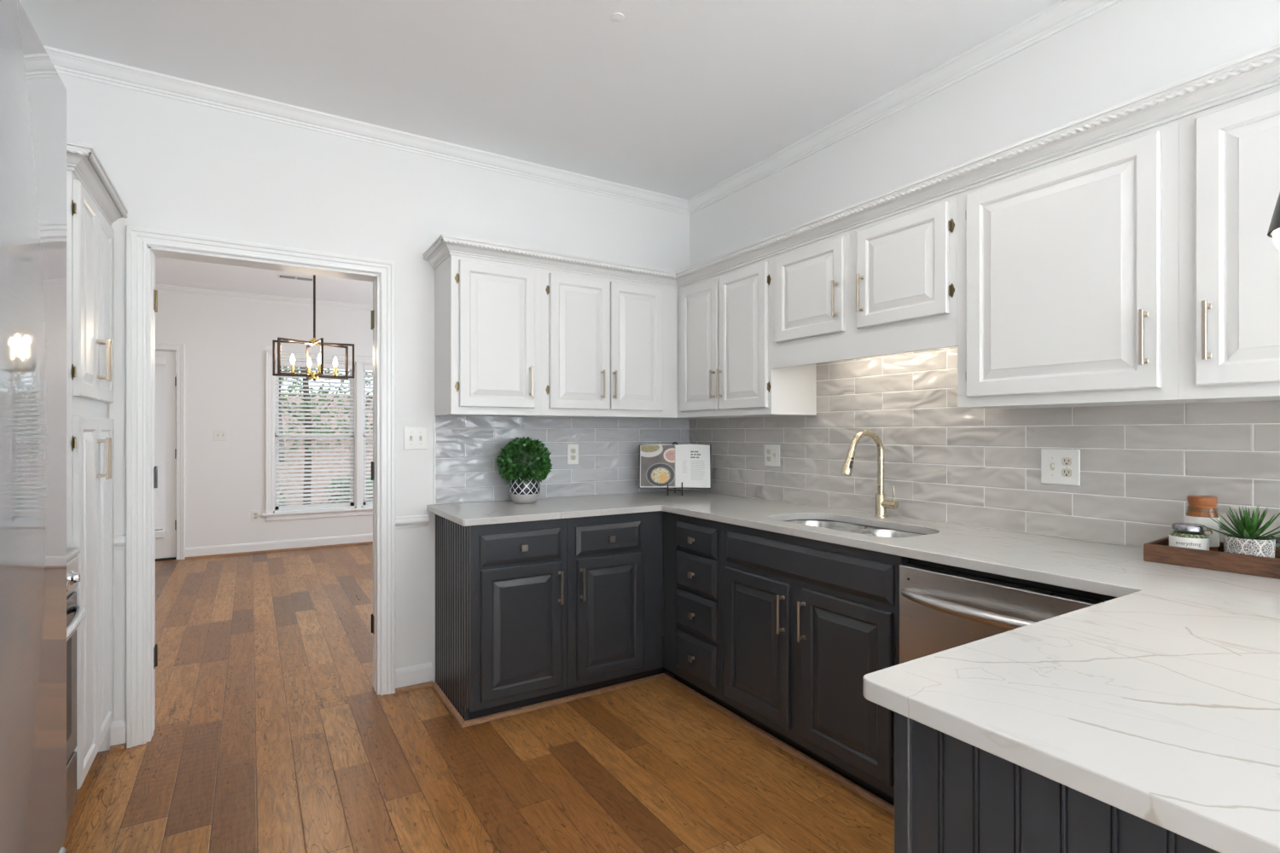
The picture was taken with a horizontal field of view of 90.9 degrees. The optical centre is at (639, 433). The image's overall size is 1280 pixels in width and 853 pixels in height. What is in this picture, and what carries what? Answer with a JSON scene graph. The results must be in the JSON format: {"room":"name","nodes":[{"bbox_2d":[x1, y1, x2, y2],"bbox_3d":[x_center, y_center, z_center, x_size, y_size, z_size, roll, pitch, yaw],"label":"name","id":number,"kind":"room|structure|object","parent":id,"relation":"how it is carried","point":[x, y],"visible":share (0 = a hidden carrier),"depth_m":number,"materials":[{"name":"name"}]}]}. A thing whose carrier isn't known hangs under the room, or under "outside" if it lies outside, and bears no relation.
{"room":"kitchen","nodes":[
{"label":"kitchen","id":0,"kind":"room"},
{"bbox_2d":[155,291,372,547],"bbox_3d":[-3.821,-0.100,7.084,5.350,2.785,0.150,0,0,-32],"label":"wall","id":1,"kind":"structure","parent":0,"point":[226,341],"depth_m":6.69,"materials":[{"name":"paint"}]},
{"bbox_2d":[155,350,176,561],"bbox_3d":[-5.143,0.231,6.232,0.915,2.125,0.170,0,0,-32],"label":"door","id":2,"kind":"structure","parent":1,"relation":"in","point":[165,547],"depth_m":6.43,"materials":[{"name":"paint"}]},
{"bbox_2d":[155,356,166,538],"bbox_3d":[-5.122,0.145,6.194,0.746,1.825,0.054,0,0,-32],"label":"blind","id":3,"kind":"object","parent":2,"relation":"attached to","point":[160,363],"visible":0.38,"depth_m":6.37,"materials":[{"name":"white plastic"}]},
{"bbox_2d":[155,342,185,559],"bbox_3d":[-5.113,0.190,6.183,1.047,2.206,0.024,0,0,-32],"label":"trim","id":4,"kind":"structure","parent":1,"relation":"attached to","point":[180,348],"depth_m":6.43,"materials":[{"name":"paint"}]},
{"bbox_2d":[214,429,226,441],"bbox_3d":[-4.409,0.021,6.622,0.118,0.117,0.018,0,0,-32],"label":"light switch","id":5,"kind":"object","parent":1,"relation":"attached to","point":[219,434],"visible":1,"depth_m":6.62,"materials":[{"name":"white plastic"}]},
{"bbox_2d":[251,510,259,521],"bbox_3d":[-4.145,0.893,6.791,0.075,0.118,0.008,0,0,-32],"label":"power outlet","id":6,"kind":"object","parent":1,"relation":"attached to","point":[255,514],"visible":1,"depth_m":6.79,"materials":[{"name":"white plastic"}]},
{"bbox_2d":[155,284,372,312],"bbox_3d":[-2.599,-1.457,5.107,5.050,0.070,4.500,0,0,-32],"label":"trim","id":7,"kind":"structure","parent":1,"relation":"attached to","point":[161,288],"depth_m":6.78,"materials":[{"name":"paint"}]},
{"bbox_2d":[185,533,372,557],"bbox_3d":[-3.158,1.237,7.398,3.552,0.112,0.014,0,0,-32],"label":"baseboard","id":8,"kind":"structure","parent":1,"relation":"attached to","point":[229,549],"depth_m":6.88,"materials":[{"name":"paint"}]},
{"bbox_2d":[185,541,372,559],"bbox_3d":[-3.150,1.283,7.384,3.552,0.020,0.018,0,0,-32],"label":"trim","id":9,"kind":"structure","parent":1,"relation":"attached to","point":[363,543],"depth_m":6.87,"materials":[{"name":"brown wood"}]},
{"bbox_2d":[273,358,356,512],"bbox_3d":[-3.691,0.025,7.165,0.847,1.695,0.150,0,0,-32],"label":"window","id":10,"kind":"structure","parent":1,"relation":"in","point":[276,509],"depth_m":7.16,"materials":[{"name":"paint"}]},
{"bbox_2d":[275,360,354,505],"bbox_3d":[-3.670,-0.003,7.132,0.791,1.590,0.056,0,0,-32],"label":"blind","id":11,"kind":"object","parent":10,"relation":"attached to","point":[283,363],"visible":0.94,"depth_m":7.12,"materials":[{"name":"white plastic"}]},
{"bbox_2d":[261,507,372,521],"bbox_3d":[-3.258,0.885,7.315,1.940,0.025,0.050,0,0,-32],"label":"trim","id":12,"kind":"structure","parent":1,"relation":"attached to","point":[361,509],"depth_m":7.06,"materials":[{"name":"paint"}]},
{"bbox_2d":[265,350,372,513],"bbox_3d":[-3.265,-0.003,7.326,1.872,1.781,0.024,0,0,-32],"label":"trim","id":13,"kind":"structure","parent":1,"relation":"attached to","point":[269,377],"depth_m":6.86,"materials":[{"name":"paint"}]},
{"bbox_2d":[356,361,361,508],"bbox_3d":[-3.267,0.023,7.329,0.060,1.700,0.016,0,0,-32],"label":"trim","id":14,"kind":"structure","parent":1,"relation":"attached to","point":[358,363],"depth_m":7.32,"materials":[{"name":"paint"}]},
{"bbox_2d":[361,362,372,507],"bbox_3d":[-2.931,0.025,7.635,0.847,1.695,0.150,0,0,-32],"label":"window","id":15,"kind":"structure","parent":1,"relation":"in","point":[364,504],"depth_m":7.36,"materials":[{"name":"paint"}]},
{"bbox_2d":[363,365,372,500],"bbox_3d":[-2.910,-0.003,7.601,0.791,1.590,0.056,0,0,-32],"label":"blind","id":16,"kind":"object","parent":15,"relation":"attached to","point":[369,368],"visible":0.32,"depth_m":7.42,"materials":[{"name":"white plastic"}]},
{"bbox_2d":[58,73,689,752],"bbox_3d":[-0.508,-0.100,3.674,7.400,2.785,0.135,0,0,-32],"label":"wall","id":17,"kind":"structure","parent":0,"point":[175,165],"depth_m":3.06,"materials":[{"name":"paint"}]},
{"bbox_2d":[109,743,125,753],"bbox_3d":[-2.128,1.283,2.567,0.049,0.020,0.018,0,0,-32],"label":"trim","id":18,"kind":"structure","parent":17,"relation":"attached to","point":[120,747],"depth_m":2.56,"materials":[{"name":"brown wood"}]},
{"bbox_2d":[110,719,125,746],"bbox_3d":[-2.136,1.237,2.580,0.049,0.112,0.014,0,0,-32],"label":"baseboard","id":19,"kind":"structure","parent":17,"relation":"attached to","point":[117,728],"depth_m":2.57,"materials":[{"name":"paint"}]},
{"bbox_2d":[113,534,125,550],"bbox_3d":[-2.134,0.448,2.577,0.049,0.060,0.022,0,0,-32],"label":"trim","id":20,"kind":"structure","parent":17,"relation":"attached to","point":[119,540],"depth_m":2.58,"materials":[{"name":"paint"}]},
{"bbox_2d":[125,225,395,748],"bbox_3d":[-1.667,0.221,2.864,1.046,2.145,0.024,0,0,-32],"label":"trim","id":21,"kind":"structure","parent":17,"relation":"attached to","point":[137,239],"depth_m":2.62,"materials":[{"name":"paint"}]},
{"bbox_2d":[148,246,378,742],"bbox_3d":[-1.710,0.256,2.933,0.904,2.074,0.139,0,0,-32],"label":"door frame","id":22,"kind":"structure","parent":17,"relation":"in","point":[153,252],"depth_m":2.76,"materials":[{"name":"paint"}]},
{"bbox_2d":[395,514,429,529],"bbox_3d":[-1.153,0.448,3.183,0.163,0.060,0.022,0,0,-32],"label":"trim","id":23,"kind":"structure","parent":17,"relation":"attached to","point":[410,520],"depth_m":3.18,"materials":[{"name":"paint"}]},
{"bbox_2d":[395,662,432,688],"bbox_3d":[-1.146,1.237,3.192,0.183,0.112,0.014,0,0,-32],"label":"baseboard","id":24,"kind":"structure","parent":17,"relation":"attached to","point":[413,675],"depth_m":3.19,"materials":[{"name":"paint"}]},
{"bbox_2d":[395,680,433,693],"bbox_3d":[-1.138,1.283,3.179,0.183,0.020,0.018,0,0,-32],"label":"trim","id":25,"kind":"structure","parent":17,"relation":"attached to","point":[427,684],"depth_m":3.17,"materials":[{"name":"brown wood"}]},
{"bbox_2d":[404,426,427,449],"bbox_3d":[-1.135,0.026,3.196,0.114,0.117,0.018,0,0,-32],"label":"light switch","id":26,"kind":"object","parent":17,"relation":"attached to","point":[416,438],"visible":1,"depth_m":3.20,"materials":[{"name":"white plastic"}]},
{"bbox_2d":[433,415,435,504],"bbox_3d":[-1.060,0.138,3.246,0.007,0.458,0.013,0,0,-32],"label":"trim","id":27,"kind":"structure","parent":17,"relation":"attached to","point":[433,416],"depth_m":3.24,"materials":[{"name":"paint"}]},
{"bbox_2d":[434,255,541,417],"bbox_3d":[-0.769,-0.473,3.218,0.460,0.767,0.368,0,0,-32],"label":"upper cabinet","id":28,"kind":"object","parent":17,"relation":"attached to","point":[488,313],"visible":1,"depth_m":3.08,"materials":[{"name":"white paint"}]},
{"bbox_2d":[422,43,1279,288],"bbox_3d":[0.341,-0.881,2.177,1.373,0.072,3.305,0,0,-32],"label":"crown molding","id":29,"kind":"structure","parent":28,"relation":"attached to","point":[1259,71],"depth_m":2.17,"materials":[{"name":"white paint"}]},
{"bbox_2d":[435,415,689,504],"bbox_3d":[-0.366,0.138,3.677,1.627,0.458,0.010,0,0,-32],"label":"tile backsplash","id":30,"kind":"structure","parent":17,"relation":"attached to","point":[468,449],"depth_m":3.60,"materials":[{"name":"grey tile"}]},
{"bbox_2d":[567,444,578,465],"bbox_3d":[-0.389,0.123,3.652,0.072,0.117,0.008,0,0,-32],"label":"power outlet","id":31,"kind":"object","parent":30,"relation":"attached to","point":[573,450],"visible":1,"depth_m":3.65,"materials":[{"name":"white plastic"}]},
{"bbox_2d":[570,448,575,453],"bbox_3d":[-0.387,0.103,3.650,0.033,0.029,0.002,0,0,-32],"label":"receptacle","id":32,"kind":"object","parent":31,"relation":"attached to","point":[573,450],"depth_m":3.65,"materials":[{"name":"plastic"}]},
{"bbox_2d":[570,455,575,459],"bbox_3d":[-0.387,0.142,3.650,0.033,0.029,0.002,0,0,-32],"label":"receptacle","id":33,"kind":"object","parent":31,"relation":"attached to","point":[573,457],"depth_m":3.65,"materials":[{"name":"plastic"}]},
{"bbox_2d":[521,267,677,418],"bbox_3d":[-0.211,-0.473,3.563,0.853,0.767,0.368,0,0,-32],"label":"upper cabinet","id":34,"kind":"object","parent":17,"relation":"attached to","point":[609,346],"visible":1,"depth_m":3.41,"materials":[{"name":"white paint"}]},
{"bbox_2d":[431,673,894,815],"bbox_3d":[0.101,1.283,2.362,1.080,0.020,2.671,0,0,-32],"label":"trim","id":35,"kind":"structure","parent":17,"relation":"attached to","point":[847,783],"depth_m":2.85,"materials":[{"name":"brown wood"}]},
{"bbox_2d":[62,543,894,852],"bbox_3d":[0.511,1.323,2.026,7.400,0.060,13.310,0,0,-32],"label":"floor","id":36,"kind":"structure","parent":0,"point":[273,733],"depth_m":2.45,"materials":[{"name":"brown wood"}]},
{"bbox_2d":[0,0,66,852],"bbox_3d":[-0.922,0.392,0.286,0.951,1.762,0.912,0,0,-32],"label":"refrigerator","id":37,"kind":"object","parent":36,"relation":"on","point":[33,94],"visible":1,"depth_m":0.74,"materials":[{"name":"grey metal"}]},
{"bbox_2d":[66,547,86,822],"bbox_3d":[-1.863,0.831,1.556,0.687,0.925,0.766,0,0,-32],"label":"range","id":38,"kind":"object","parent":36,"relation":"on","point":[75,613],"visible":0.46,"depth_m":1.95,"materials":[{"name":"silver metal"}]},
{"bbox_2d":[66,547,80,562],"bbox_3d":[-1.882,0.380,1.544,0.642,0.024,0.766,0,0,-32],"label":"cooktop","id":39,"kind":"object","parent":38,"relation":"in","point":[72,553],"depth_m":1.97,"materials":[{"name":"silver metal"}]},
{"bbox_2d":[66,141,127,790],"bbox_3d":[-2.233,0.188,2.120,0.710,2.210,0.695,0,0,-32],"label":"pantry cabinet","id":40,"kind":"object","parent":36,"relation":"on","point":[94,203],"visible":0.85,"depth_m":2.18,"materials":[{"name":"white paint"}]},
{"bbox_2d":[435,514,567,721],"bbox_3d":[-0.688,0.846,3.089,0.460,0.894,0.672,0,0,-32],"label":"base cabinet","id":41,"kind":"object","parent":36,"relation":"on","point":[501,590],"visible":0.92,"depth_m":2.85,"materials":[{"name":"grey paint"}]},
{"bbox_2d":[560,511,664,698],"bbox_3d":[-0.235,0.846,3.369,0.602,0.894,0.672,0,0,-32],"label":"base cabinet","id":42,"kind":"object","parent":36,"relation":"on","point":[615,561],"visible":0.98,"depth_m":3.09,"materials":[{"name":"grey paint"}]},
{"bbox_2d":[663,511,734,713],"bbox_3d":[0.492,0.846,3.201,0.669,0.894,0.484,0,0,-32],"label":"base cabinet","id":43,"kind":"object","parent":36,"relation":"on","point":[692,546],"visible":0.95,"depth_m":3.01,"materials":[{"name":"grey paint"}]},
{"bbox_2d":[722,523,908,806],"bbox_3d":[0.858,0.846,2.603,0.676,0.894,0.917,0,0,-32],"label":"base cabinet","id":44,"kind":"object","parent":36,"relation":"on","point":[805,620],"visible":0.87,"depth_m":2.37,"materials":[{"name":"grey paint"}]},
{"bbox_2d":[899,558,1117,663],"bbox_3d":[1.231,0.846,1.937,0.702,0.894,0.600,0,0,-32],"label":"dishwasher","id":45,"kind":"object","parent":36,"relation":"on","point":[942,608],"visible":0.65,"depth_m":1.85,"materials":[{"name":"silver metal"}]},
{"bbox_2d":[894,711,1220,852],"bbox_3d":[1.211,0.846,1.129,1.624,0.894,0.746,0,0,-32],"label":"peninsula panel","id":46,"kind":"object","parent":36,"relation":"on","point":[952,795],"visible":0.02,"depth_m":0.82,"materials":[{"name":"grey paint"}]},
{"bbox_2d":[426,489,1279,852],"bbox_3d":[0.594,0.383,2.087,1.666,0.030,3.725,0,0,-32],"label":"countertop","id":47,"kind":"structure","parent":46,"relation":"on","point":[1157,702],"depth_m":0.96,"materials":[{"name":"white stone"}]},
{"bbox_2d":[495,436,552,503],"bbox_3d":[-0.610,0.192,3.328,0.293,0.351,0.301,0,0,-32],"label":"potted topiary","id":48,"kind":"object","parent":47,"relation":"on","point":[523,463],"visible":1,"depth_m":3.25,"materials":[{"name":"green plant"}]},
{"bbox_2d":[666,442,683,495],"bbox_3d":[0.208,0.209,3.741,0.100,0.312,0.176,0,0,3],"label":"easel","id":49,"kind":"object","parent":47,"relation":"on","point":[673,443],"visible":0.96,"depth_m":3.67,"materials":[{"name":"black metal"}]},
{"bbox_2d":[638,444,711,488],"bbox_3d":[0.207,0.196,3.716,0.428,0.258,0.081,0,0,3],"label":"open cookbook","id":50,"kind":"object","parent":49,"relation":"on","point":[690,465],"visible":1,"depth_m":3.71,"materials":[{"name":"white paper"}]},
{"bbox_2d":[682,460,704,480],"bbox_3d":[0.316,0.218,3.698,0.131,0.113,0.008,0,-14,3],"label":"print","id":51,"kind":"object","parent":50,"relation":"attached to","point":[692,470],"depth_m":3.70},
{"bbox_2d":[690,451,700,458],"bbox_3d":[0.328,0.128,3.720,0.058,0.043,0.006,0,-14,3],"label":"print","id":52,"kind":"object","parent":50,"relation":"on","point":[693,454],"depth_m":3.72},
{"bbox_2d":[785,519,925,537],"bbox_3d":[0.849,0.493,2.570,0.421,0.190,0.724,0,0,-32],"label":"sink","id":53,"kind":"object","parent":47,"relation":"in","point":[855,528],"visible":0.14,"depth_m":2.74,"materials":[{"name":"silver metal"}]},
{"bbox_2d":[840,430,898,517],"bbox_3d":[0.978,0.177,2.684,0.257,0.382,0.113,0,0,-32],"label":"kitchen faucet","id":54,"kind":"object","parent":47,"relation":"on","point":[881,503],"visible":1,"depth_m":2.73,"materials":[{"name":"gold metal"}]},
{"bbox_2d":[1143,536,1279,579],"bbox_3d":[1.650,0.343,1.710,0.215,0.050,0.400,0,0,-36],"label":"serving tray","id":55,"kind":"object","parent":47,"relation":"on","point":[1159,551],"visible":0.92,"depth_m":1.69,"materials":[{"name":"brown wood"}]},
{"bbox_2d":[1169,523,1209,550],"bbox_3d":[1.551,0.307,1.779,0.087,0.100,0.086,0,0,-32],"label":"spice jar","id":56,"kind":"object","parent":55,"relation":"in","point":[1189,539],"visible":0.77,"depth_m":1.75,"materials":[{"name":"clear glass"}]},
{"bbox_2d":[1185,495,1219,551],"bbox_3d":[1.625,0.270,1.820,0.074,0.175,0.074,0,0,-32],"label":"spice jar","id":57,"kind":"object","parent":55,"relation":"in","point":[1200,508],"visible":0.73,"depth_m":1.79,"materials":[{"name":"clear glass"}]},
{"bbox_2d":[1195,505,1279,558],"bbox_3d":[1.621,0.273,1.689,0.200,0.169,0.188,0,0,9],"label":"potted succulent","id":58,"kind":"object","parent":55,"relation":"on","point":[1248,540],"visible":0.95,"depth_m":1.66,"materials":[{"name":"green plant"}]},
{"bbox_2d":[1268,534,1279,558],"bbox_3d":[1.718,0.316,1.667,0.080,0.083,0.080,0,0,-32],"label":"spice jar","id":59,"kind":"object","parent":55,"relation":"in","point":[1277,541],"visible":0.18,"depth_m":1.66,"materials":[{"name":"clear glass"}]},
{"bbox_2d":[509,477,540,503],"bbox_3d":[-0.609,0.297,3.327,0.161,0.140,0.161,0,0,-32],"label":"pot","id":60,"kind":"object","parent":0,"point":[526,490],"depth_m":3.26,"materials":[{"name":"white ceramic"}]},
{"bbox_2d":[18,0,1061,305],"bbox_3d":[0.511,-1.542,2.026,7.400,0.100,13.310,0,0,-32],"label":"ceiling","id":61,"kind":"structure","parent":0,"point":[676,98],"depth_m":2.52,"materials":[{"name":"paint"}]},
{"bbox_2d":[277,273,313,281],"bbox_3d":[-3.299,-1.486,6.040,0.310,0.010,0.145,0,0,-32],"label":"ceiling vent","id":62,"kind":"object","parent":61,"relation":"in","point":[279,276],"visible":0.95,"depth_m":6.02,"materials":[{"name":"white plastic"}]},
{"bbox_2d":[272,274,354,381],"bbox_3d":[-2.579,-0.952,4.989,0.457,1.080,0.560,0,0,16],"label":"chandelier","id":63,"kind":"object","parent":61,"relation":"hanging from","point":[309,375],"visible":0.91,"depth_m":4.96,"materials":[{"name":"brown metal"}]},
{"bbox_2d":[610,12,624,22],"bbox_3d":[-0.080,-1.490,2.259,0.048,0.003,0.048,0,0,-32],"label":"disc","id":64,"kind":"object","parent":61,"relation":"attached to","point":[618,17],"visible":1,"depth_m":2.26,"materials":[{"name":"paint"}]},
{"bbox_2d":[1267,192,1279,250],"bbox_3d":[1.167,-0.894,1.071,0.144,1.197,0.144,0,0,-32],"label":"pendant light","id":65,"kind":"object","parent":61,"relation":"hanging from","point":[1274,229],"visible":1,"depth_m":1.10,"materials":[{"name":"brown metal"}]},
{"bbox_2d":[689,0,1279,528],"bbox_3d":[1.367,-0.100,2.535,0.120,2.785,3.775,0,0,-32],"label":"wall","id":66,"kind":"structure","parent":0,"point":[1127,50],"depth_m":2.38,"materials":[{"name":"paint"}]},
{"bbox_2d":[43,0,1122,215],"bbox_3d":[0.992,-1.457,-0.372,3.576,0.070,8.325,0,0,-32],"label":"trim","id":67,"kind":"structure","parent":66,"relation":"attached to","point":[1064,14],"depth_m":2.85,"materials":[{"name":"paint"}]},
{"bbox_2d":[656,256,816,418],"bbox_3d":[0.454,-0.473,3.549,0.368,0.767,1.091,0,0,-32],"label":"upper cabinet","id":68,"kind":"object","parent":66,"relation":"attached to","point":[724,370],"visible":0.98,"depth_m":3.22,"materials":[{"name":"white paint"}]},
{"bbox_2d":[771,193,957,368],"bbox_3d":[0.986,-0.583,2.688,0.368,0.548,0.932,0,0,-32],"label":"upper cabinet","id":69,"kind":"object","parent":66,"relation":"attached to","point":[887,286],"visible":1,"depth_m":2.52,"materials":[{"name":"white paint"}]},
{"bbox_2d":[689,346,1279,547],"bbox_3d":[1.312,-0.019,2.501,0.010,0.772,3.755,0,0,-32],"label":"tile backsplash","id":70,"kind":"structure","parent":66,"relation":"attached to","point":[1140,465],"depth_m":2.42,"materials":[{"name":"grey tile"}]},
{"bbox_2d":[764,444,779,466],"bbox_3d":[0.717,0.122,3.437,0.018,0.117,0.118,0,0,-32],"label":"outlet","id":71,"kind":"object","parent":70,"relation":"attached to","point":[771,451],"visible":1,"depth_m":3.43,"materials":[{"name":"white plastic"}]},
{"bbox_2d":[766,448,771,454],"bbox_3d":[0.707,0.102,3.457,0.002,0.029,0.033,0,0,-32],"label":"receptacle","id":72,"kind":"object","parent":71,"relation":"attached to","point":[768,450],"depth_m":3.46,"materials":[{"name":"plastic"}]},
{"bbox_2d":[766,456,771,461],"bbox_3d":[0.707,0.141,3.457,0.002,0.029,0.033,0,0,-32],"label":"receptacle","id":73,"kind":"object","parent":71,"relation":"attached to","point":[768,458],"depth_m":3.46,"materials":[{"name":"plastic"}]},
{"bbox_2d":[1041,448,1080,485],"bbox_3d":[1.473,0.119,2.213,0.018,0.124,0.124,0,0,-32],"label":"outlet","id":74,"kind":"object","parent":70,"relation":"attached to","point":[1058,467],"visible":1,"depth_m":2.21,"materials":[{"name":"white plastic"}]},
{"bbox_2d":[1061,457,1071,465],"bbox_3d":[1.487,0.100,2.195,0.002,0.029,0.033,0,0,-32],"label":"receptacle","id":75,"kind":"object","parent":74,"relation":"attached to","point":[1065,461],"depth_m":2.19,"materials":[{"name":"plastic"}]},
{"bbox_2d":[1061,468,1071,477],"bbox_3d":[1.487,0.139,2.195,0.002,0.029,0.033,0,0,-32],"label":"receptacle","id":76,"kind":"object","parent":74,"relation":"attached to","point":[1065,472],"depth_m":2.19,"materials":[{"name":"plastic"}]},
{"bbox_2d":[957,118,1216,409],"bbox_3d":[1.395,-0.473,2.027,0.368,0.767,0.624,0,0,-32],"label":"upper cabinet","id":77,"kind":"object","parent":66,"relation":"attached to","point":[1067,267],"visible":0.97,"depth_m":1.89,"materials":[{"name":"white paint"}]},
{"bbox_2d":[1178,84,1279,402],"bbox_3d":[1.732,-0.473,1.481,0.368,0.767,0.658,0,0,-32],"label":"upper cabinet","id":78,"kind":"object","parent":66,"relation":"attached to","point":[1229,153],"visible":1,"depth_m":1.59,"materials":[{"name":"white paint"}]},
{"bbox_2d":[1223,534,1275,558],"bbox_3d":[1.622,0.317,1.678,0.101,0.080,0.101,0,0,-32],"label":"pot","id":79,"kind":"object","parent":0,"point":[1250,544],"depth_m":1.65,"materials":[{"name":"ceramic"}]},
{"label":"outside","id":80,"kind":"structure","parent":0,"visible":0},
{"bbox_3d":[-3.944,1.793,6.379,60.000,0.100,75.000,0,0,-32],"label":"ground","id":81,"kind":"structure","parent":80,"visible":0},
{"bbox_2d":[157,362,176,445],"bbox_3d":[-10.297,-1.968,14.312,2.874,7.436,2.810,0,0,-32],"label":"tree","id":82,"kind":"object","parent":81,"relation":"on","point":[176,363],"visible":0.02,"depth_m":14.16,"materials":[{"name":"green plant"}]},
{"bbox_2d":[279,482,286,506],"bbox_3d":[-5.821,1.231,9.559,1.124,1.060,1.149,0,0,-32],"label":"shrub","id":83,"kind":"object","parent":81,"relation":"on","point":[281,482],"visible":0.02,"depth_m":9.68,"materials":[{"name":"green plant"}]},
{"bbox_2d":[279,366,323,461],"bbox_3d":[-10.900,-3.006,19.036,3.102,9.511,2.844,0,0,9],"label":"tree","id":84,"kind":"object","parent":81,"relation":"on","point":[280,386],"visible":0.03,"depth_m":19.07,"materials":[{"name":"green plant"}]},
{"bbox_2d":[279,366,372,505],"bbox_3d":[-6.424,-1.758,12.030,2.964,7.007,2.812,0,0,-20],"label":"tree","id":85,"kind":"object","parent":81,"relation":"on","point":[285,370],"visible":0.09,"depth_m":12.01,"materials":[{"name":"green plant"}]},
{"bbox_2d":[300,368,372,433],"bbox_3d":[-7.552,-2.461,16.749,2.803,8.418,2.807,0,0,43],"label":"tree","id":86,"kind":"object","parent":81,"relation":"on","point":[325,372],"visible":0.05,"depth_m":16.57,"materials":[{"name":"green plant"}]},
{"bbox_2d":[318,475,372,504],"bbox_3d":[-4.855,1.247,10.633,1.081,1.079,1.127,0,0,-5],"label":"shrub","id":87,"kind":"object","parent":81,"relation":"on","point":[346,475],"visible":0.13,"depth_m":10.41,"materials":[{"name":"green plant"}]},
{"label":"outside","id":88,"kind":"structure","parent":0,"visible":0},
{"bbox_2d":[175,389,372,520],"bbox_3d":[-13.146,-0.030,21.265,28.000,3.522,20.000,0,0,-32],"label":"ground","id":89,"kind":"structure","parent":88,"point":[317,396],"depth_m":19.84,"materials":[{"name":"green plant"}]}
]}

